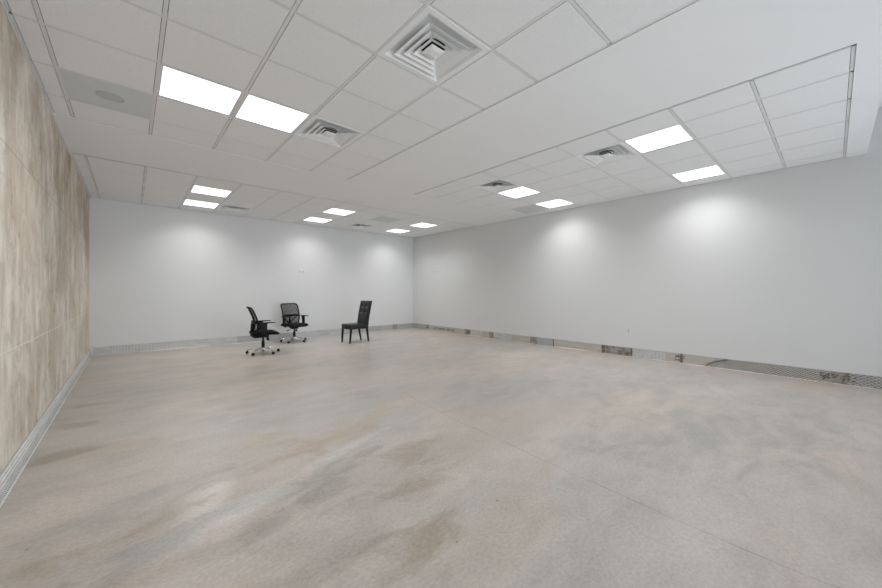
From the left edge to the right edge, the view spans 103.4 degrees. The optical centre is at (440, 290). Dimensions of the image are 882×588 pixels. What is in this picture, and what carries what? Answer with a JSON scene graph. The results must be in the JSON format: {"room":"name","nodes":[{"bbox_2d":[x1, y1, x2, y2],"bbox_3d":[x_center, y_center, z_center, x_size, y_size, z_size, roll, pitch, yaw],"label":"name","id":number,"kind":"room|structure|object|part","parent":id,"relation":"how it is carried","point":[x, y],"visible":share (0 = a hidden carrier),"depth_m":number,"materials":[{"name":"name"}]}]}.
{"room":"empty office room","nodes":[
{"label":"empty office room","id":0,"kind":"room"},
{"bbox_2d":[0,0,88,472],"bbox_3d":[-2.604,-0.591,1.839,0.250,3.700,13.209,0,0,-42],"label":"wall","id":1,"kind":"structure","parent":0,"point":[44,199],"depth_m":2.86,"materials":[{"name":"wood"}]},
{"bbox_2d":[0,0,89,197],"bbox_3d":[-3.489,-1.771,3.031,0.010,0.010,9.754,0,0,-42],"label":"trim","id":2,"kind":"structure","parent":1,"relation":"attached to","point":[1,1],"depth_m":2.87,"materials":[{"name":"white wood"}]},
{"bbox_2d":[0,349,91,508],"bbox_3d":[-3.478,1.193,3.037,0.038,0.135,9.754,0,0,-42],"label":"baseboard","id":3,"kind":"structure","parent":1,"relation":"attached to","point":[14,468],"depth_m":2.79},
{"bbox_2d":[89,193,412,355],"bbox_3d":[-3.925,-0.582,9.335,7.735,3.700,0.250,0,0,-42],"label":"wall","id":4,"kind":"structure","parent":0,"point":[158,274],"depth_m":8.11,"materials":[{"name":"white paint"}]},
{"bbox_2d":[93,323,412,355],"bbox_3d":[-3.828,1.190,9.261,7.685,0.156,0.010,0,0,-42],"label":"baseboard","id":5,"kind":"structure","parent":4,"relation":"attached to","point":[241,339],"depth_m":8.06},
{"bbox_3d":[-5.198,1.190,8.043,0.880,0.154,0.010,0,0,-42],"label":"track panel","id":6,"kind":"part","parent":5,"relation":"part of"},
{"bbox_3d":[-4.383,1.190,8.768,1.300,0.154,0.010,0,0,-42],"label":"track panel","id":7,"kind":"part","parent":5,"relation":"part of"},
{"bbox_3d":[-3.374,1.192,9.665,1.400,0.154,0.010,0,0,-42],"label":"track panel","id":8,"kind":"part","parent":5,"relation":"part of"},
{"bbox_3d":[-2.365,1.193,10.562,1.300,0.154,0.010,0,0,-42],"label":"track panel","id":9,"kind":"part","parent":5,"relation":"part of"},
{"bbox_3d":[-1.722,1.193,11.133,0.420,0.154,0.010,0,0,-42],"label":"track panel","id":10,"kind":"part","parent":5,"relation":"part of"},
{"bbox_3d":[-1.193,1.194,11.603,0.635,0.154,0.010,0,0,-42],"label":"track panel","id":11,"kind":"part","parent":5,"relation":"part of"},
{"bbox_2d":[0,328,881,587],"bbox_3d":[0.396,1.362,4.471,8.335,0.200,13.359,0,0,-42],"label":"floor","id":12,"kind":"structure","parent":0,"point":[405,457],"depth_m":2.41,"materials":[{"name":"concrete"}]},
{"bbox_2d":[141,345,209,351],"bbox_3d":[-5.702,1.263,7.543,1.200,0.006,0.061,0,0,-42],"label":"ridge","id":13,"kind":"object","parent":12,"relation":"on","point":[209,345],"visible":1,"depth_m":7.52,"materials":[{"name":"grey"}]},
{"bbox_2d":[245,306,279,355],"bbox_3d":[-3.567,0.795,7.013,0.625,0.939,0.625,0,0,-36],"label":"office chair","id":14,"kind":"object","parent":12,"relation":"on","point":[262,331],"visible":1,"depth_m":6.86,"materials":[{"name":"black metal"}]},
{"bbox_3d":[-3.736,0.617,6.877,0.190,0.583,0.470,0,0,-36],"label":"frame","id":15,"kind":"part","parent":14,"relation":"part of","materials":[{"name":"black plastic"}]},
{"bbox_3d":[-3.550,0.855,7.009,0.500,0.084,0.490,0,0,-36],"label":"seat","id":16,"kind":"part","parent":14,"relation":"part of","materials":[{"name":"black fabric"}]},
{"bbox_3d":[-3.469,0.776,6.814,0.125,0.274,0.128,0,0,-36],"label":"armrest","id":17,"kind":"part","parent":14,"relation":"part of","materials":[{"name":"black plastic"}]},
{"bbox_2d":[280,303,308,342],"bbox_3d":[-3.604,0.797,8.605,0.620,0.939,0.631,0,0,34],"label":"office chair","id":18,"kind":"object","parent":12,"relation":"on","point":[294,325],"visible":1,"depth_m":8.59,"materials":[{"name":"black fabric"}]},
{"bbox_3d":[-3.754,0.778,8.439,0.125,0.274,0.128,0,0,34],"label":"armrest","id":19,"kind":"part","parent":18,"relation":"part of","materials":[{"name":"black plastic"}]},
{"bbox_3d":[-3.786,0.619,8.711,0.190,0.583,0.470,0,0,34],"label":"frame","id":20,"kind":"part","parent":18,"relation":"part of","materials":[{"name":"black plastic"}]},
{"bbox_3d":[-3.598,0.857,8.582,0.500,0.084,0.490,0,0,34],"label":"seat","id":21,"kind":"part","parent":18,"relation":"part of","materials":[{"name":"black fabric"}]},
{"bbox_2d":[341,301,371,343],"bbox_3d":[-2.076,0.767,8.594,0.420,1.000,0.632,0,0,43],"label":"dining chair","id":22,"kind":"object","parent":12,"relation":"on","point":[365,306],"visible":1,"depth_m":8.60,"materials":[{"name":"black leather"}]},
{"bbox_3d":[-2.405,1.102,8.511,0.046,0.330,0.059,0,0,43],"label":"leg","id":23,"kind":"part","parent":22,"relation":"part of","materials":[{"name":"black wood"}]},
{"bbox_3d":[-2.139,1.102,8.260,0.046,0.330,0.059,0,0,43],"label":"leg","id":24,"kind":"part","parent":22,"relation":"part of","materials":[{"name":"black wood"}]},
{"bbox_3d":[-2.111,0.882,8.556,0.420,0.121,0.505,0,0,43],"label":"seat","id":25,"kind":"part","parent":22,"relation":"part of","materials":[{"name":"black leather"}]},
{"bbox_3d":[-1.923,0.568,8.755,0.410,0.600,0.189,0,0,43],"label":"backrest","id":26,"kind":"part","parent":22,"relation":"part of","materials":[{"name":"black leather"}]},
{"bbox_2d":[3,0,881,237],"bbox_3d":[0.396,-2.106,4.475,7.735,0.663,12.759,0,0,-42],"label":"ceiling","id":27,"kind":"structure","parent":0,"point":[756,85],"depth_m":3.23,"materials":[{"name":"white"}]},
{"bbox_2d":[59,69,152,118],"bbox_3d":[-3.046,-1.784,3.211,0.604,0.012,0.604,0,0,-42],"label":"ceiling speaker","id":28,"kind":"object","parent":27,"relation":"attached to","point":[78,87],"visible":1,"depth_m":3.19},
{"bbox_2d":[95,90,124,102],"bbox_3d":[-3.046,-1.780,3.211,0.200,0.004,0.200,0,0,-42],"label":"grille","id":29,"kind":"object","parent":28,"relation":"attached to","point":[106,95],"depth_m":3.20,"materials":[{"name":"grey metal"}]},
{"bbox_2d":[157,64,243,115],"bbox_3d":[-2.185,-1.815,3.161,0.602,0.066,0.602,0,0,-42],"label":"ceiling light","id":30,"kind":"object","parent":27,"relation":"attached to","point":[173,84],"visible":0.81,"depth_m":3.14,"materials":[{"name":"glowing white plastic"}]},
{"bbox_2d":[182,199,219,208],"bbox_3d":[-4.967,-1.810,7.213,0.602,0.066,0.602,0,0,-42],"label":"ceiling light","id":31,"kind":"object","parent":27,"relation":"attached to","point":[186,201],"visible":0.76,"depth_m":7.25,"materials":[{"name":"white plastic"}]},
{"bbox_2d":[189,185,232,197],"bbox_3d":[-4.157,-1.811,6.301,0.602,0.066,0.602,0,0,-42],"label":"ceiling light","id":32,"kind":"object","parent":27,"relation":"attached to","point":[195,189],"visible":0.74,"depth_m":6.30,"materials":[{"name":"white plastic"}]},
{"bbox_2d":[217,204,252,212],"bbox_3d":[-4.508,-1.824,7.621,0.602,0.127,0.602,0,0,-42],"label":"ceiling vent","id":33,"kind":"object","parent":27,"relation":"in","point":[222,206],"visible":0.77,"depth_m":7.63,"materials":[{"name":"white metal"}]},
{"bbox_2d":[234,93,310,133],"bbox_3d":[-1.729,-1.815,3.566,0.602,0.066,0.602,0,0,-42],"label":"ceiling light","id":34,"kind":"object","parent":27,"relation":"attached to","point":[253,109],"visible":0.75,"depth_m":3.54,"materials":[{"name":"glowing white plastic"}]},
{"bbox_2d":[303,217,332,222],"bbox_3d":[-3.129,-1.808,8.847,0.602,0.066,0.602,0,0,-42],"label":"ceiling light","id":35,"kind":"object","parent":27,"relation":"attached to","point":[311,219],"visible":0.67,"depth_m":8.91,"materials":[{"name":"white plastic"}]},
{"bbox_2d":[293,115,364,148],"bbox_3d":[-1.274,-1.829,3.971,0.602,0.127,0.602,0,0,-42],"label":"ceiling vent","id":36,"kind":"object","parent":27,"relation":"in","point":[317,129],"visible":0.98,"depth_m":3.97,"materials":[{"name":"white metal"}]},
{"bbox_3d":[-1.274,-1.779,3.971,0.128,0.028,0.128,0,0,-42],"label":"plate","id":37,"kind":"part","parent":36,"relation":"part of","materials":[{"name":"white metal"}]},
{"bbox_2d":[322,208,354,215],"bbox_3d":[-2.319,-1.810,7.935,0.602,0.066,0.602,0,0,-42],"label":"ceiling light","id":38,"kind":"object","parent":27,"relation":"attached to","point":[335,211],"visible":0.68,"depth_m":7.98,"materials":[{"name":"white plastic"}]},
{"bbox_2d":[347,223,374,228],"bbox_3d":[-2.210,-1.822,9.663,0.602,0.127,0.602,0,0,-42],"label":"ceiling vent","id":39,"kind":"object","parent":27,"relation":"in","point":[357,225],"visible":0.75,"depth_m":9.69,"materials":[{"name":"white metal"}]},
{"bbox_2d":[369,216,400,222],"bbox_3d":[-1.400,-1.780,8.752,0.604,0.008,0.604,0,0,-42],"label":"ceiling panel","id":40,"kind":"object","parent":27,"relation":"attached to","point":[381,218],"visible":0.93,"depth_m":8.77,"materials":[{"name":"white"}]},
{"bbox_2d":[386,229,409,232],"bbox_3d":[-1.291,-1.806,10.480,0.602,0.066,0.602,0,0,-42],"label":"ceiling light","id":41,"kind":"object","parent":27,"relation":"attached to","point":[392,230],"visible":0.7,"depth_m":10.56,"materials":[{"name":"white plastic"}]},
{"bbox_2d":[409,223,437,227],"bbox_3d":[-0.481,-1.808,9.569,0.602,0.066,0.602,0,0,-42],"label":"ceiling light","id":42,"kind":"object","parent":27,"relation":"attached to","point":[421,225],"visible":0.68,"depth_m":9.60,"materials":[{"name":"white plastic"}]},
{"bbox_2d":[377,5,489,84],"bbox_3d":[-0.059,-1.830,2.604,0.602,0.127,0.602,0,0,-42],"label":"ceiling vent","id":43,"kind":"object","parent":27,"relation":"in","point":[431,47],"visible":1,"depth_m":2.58,"materials":[{"name":"white metal"}]},
{"bbox_3d":[-0.059,-1.781,2.604,0.128,0.028,0.128,0,0,-42],"label":"plate","id":44,"kind":"part","parent":43,"relation":"part of","materials":[{"name":"white metal"}]},
{"bbox_2d":[474,178,521,192],"bbox_3d":[0.971,-1.826,5.966,0.602,0.127,0.602,0,0,-42],"label":"ceiling vent","id":45,"kind":"object","parent":27,"relation":"in","point":[499,185],"visible":0.94,"depth_m":5.98,"materials":[{"name":"white metal"}]},
{"bbox_2d":[497,186,541,198],"bbox_3d":[1.427,-1.811,6.371,0.602,0.066,0.602,0,0,-42],"label":"ceiling light","id":46,"kind":"object","parent":27,"relation":"attached to","point":[519,192],"visible":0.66,"depth_m":6.37,"materials":[{"name":"white plastic"}]},
{"bbox_2d":[511,205,546,212],"bbox_3d":[1.933,-1.781,7.637,0.604,0.008,0.604,0,0,-42],"label":"ceiling panel","id":47,"kind":"object","parent":27,"relation":"attached to","point":[530,208],"visible":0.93,"depth_m":7.59,"materials":[{"name":"white"}]},
{"bbox_2d":[535,199,573,208],"bbox_3d":[2.338,-1.810,7.181,0.602,0.066,0.602,0,0,-42],"label":"ceiling light","id":48,"kind":"object","parent":27,"relation":"attached to","point":[558,202],"visible":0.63,"depth_m":7.17,"materials":[{"name":"white plastic"}]},
{"bbox_2d":[574,142,639,166],"bbox_3d":[2.186,-1.828,4.599,0.602,0.127,0.602,0,0,-42],"label":"ceiling vent","id":49,"kind":"object","parent":27,"relation":"in","point":[617,151],"visible":0.98,"depth_m":4.60,"materials":[{"name":"white metal"}]},
{"bbox_3d":[2.186,-1.778,4.599,0.128,0.028,0.128,0,0,-42],"label":"plate","id":50,"kind":"part","parent":49,"relation":"part of","materials":[{"name":"white metal"}]},
{"bbox_2d":[623,124,694,153],"bbox_3d":[2.591,-1.814,4.144,0.602,0.066,0.602,0,0,-42],"label":"ceiling light","id":51,"kind":"object","parent":27,"relation":"attached to","point":[677,134],"visible":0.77,"depth_m":4.13,"materials":[{"name":"white plastic"}]},
{"bbox_2d":[671,165,725,182],"bbox_3d":[3.958,-1.813,5.359,0.602,0.066,0.602,0,0,-42],"label":"ceiling light","id":52,"kind":"object","parent":27,"relation":"attached to","point":[716,170],"visible":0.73,"depth_m":5.38,"materials":[{"name":"white plastic"}]},
{"bbox_2d":[413,106,881,376],"bbox_3d":[3.364,-0.584,7.144,0.250,3.700,13.209,0,0,-42],"label":"wall","id":53,"kind":"structure","parent":0,"point":[783,267],"depth_m":5.87,"materials":[{"name":"white paint"}]},
{"bbox_2d":[413,323,881,388],"bbox_3d":[3.292,1.188,7.045,0.010,0.156,12.759,0,0,-42],"label":"baseboard","id":54,"kind":"structure","parent":53,"relation":"attached to","point":[875,382],"depth_m":5.90,"materials":[{"name":"grey"}]},
{"bbox_3d":[0.149,1.193,10.581,0.010,0.154,1.620,0,0,-42],"label":"track panel","id":55,"kind":"part","parent":54,"relation":"part of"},
{"bbox_3d":[0.761,1.191,9.893,0.010,0.156,0.220,0,0,-42],"label":"track panel","id":56,"kind":"part","parent":54,"relation":"part of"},
{"bbox_3d":[0.980,1.192,9.646,0.010,0.154,0.440,0,0,-42],"label":"track panel","id":57,"kind":"part","parent":54,"relation":"part of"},
{"bbox_3d":[1.206,1.191,9.392,0.010,0.154,0.240,0,0,-42],"label":"track panel","id":58,"kind":"part","parent":54,"relation":"part of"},
{"bbox_3d":[1.584,1.191,8.966,0.010,0.154,0.600,0,0,-42],"label":"track panel","id":59,"kind":"part","parent":54,"relation":"part of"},
{"bbox_3d":[1.960,1.190,8.544,0.010,0.154,0.530,0,0,-42],"label":"track panel","id":60,"kind":"part","parent":54,"relation":"part of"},
{"bbox_3d":[2.202,1.189,8.271,0.010,0.156,0.200,0,0,-42],"label":"track panel","id":61,"kind":"part","parent":54,"relation":"part of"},
{"bbox_3d":[2.401,1.190,8.047,0.010,0.154,0.400,0,0,-42],"label":"track panel","id":62,"kind":"part","parent":54,"relation":"part of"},
{"bbox_3d":[2.910,1.189,7.475,0.010,0.154,1.070,0,0,-42],"label":"track panel","id":63,"kind":"part","parent":54,"relation":"part of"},
{"bbox_3d":[3.468,1.187,6.847,0.010,0.156,0.490,0,0,-42],"label":"track panel","id":64,"kind":"part","parent":54,"relation":"part of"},
{"bbox_3d":[3.830,1.188,6.440,0.010,0.154,0.540,0,0,-42],"label":"track panel","id":65,"kind":"part","parent":54,"relation":"part of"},
{"bbox_3d":[4.086,1.187,6.152,0.010,0.154,0.230,0,0,-42],"label":"track panel","id":66,"kind":"part","parent":54,"relation":"part of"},
{"bbox_3d":[4.332,1.187,5.876,0.010,0.154,0.430,0,0,-42],"label":"track panel","id":67,"kind":"part","parent":54,"relation":"part of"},
{"bbox_3d":[4.514,1.187,5.670,0.010,0.154,0.120,0,0,-42],"label":"track panel","id":68,"kind":"part","parent":54,"relation":"part of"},
{"bbox_3d":[4.939,1.186,5.192,0.010,0.154,1.160,0,0,-42],"label":"track panel","id":69,"kind":"part","parent":54,"relation":"part of","materials":[{"name":"grey metal"}]},
{"bbox_3d":[5.378,1.185,4.699,0.010,0.156,0.160,0,0,-42],"label":"track panel","id":70,"kind":"part","parent":54,"relation":"part of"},
{"bbox_3d":[6.481,1.184,3.458,0.010,0.154,3.160,0,0,-42],"label":"track panel","id":71,"kind":"part","parent":54,"relation":"part of","materials":[{"name":"metal"}]}
]}

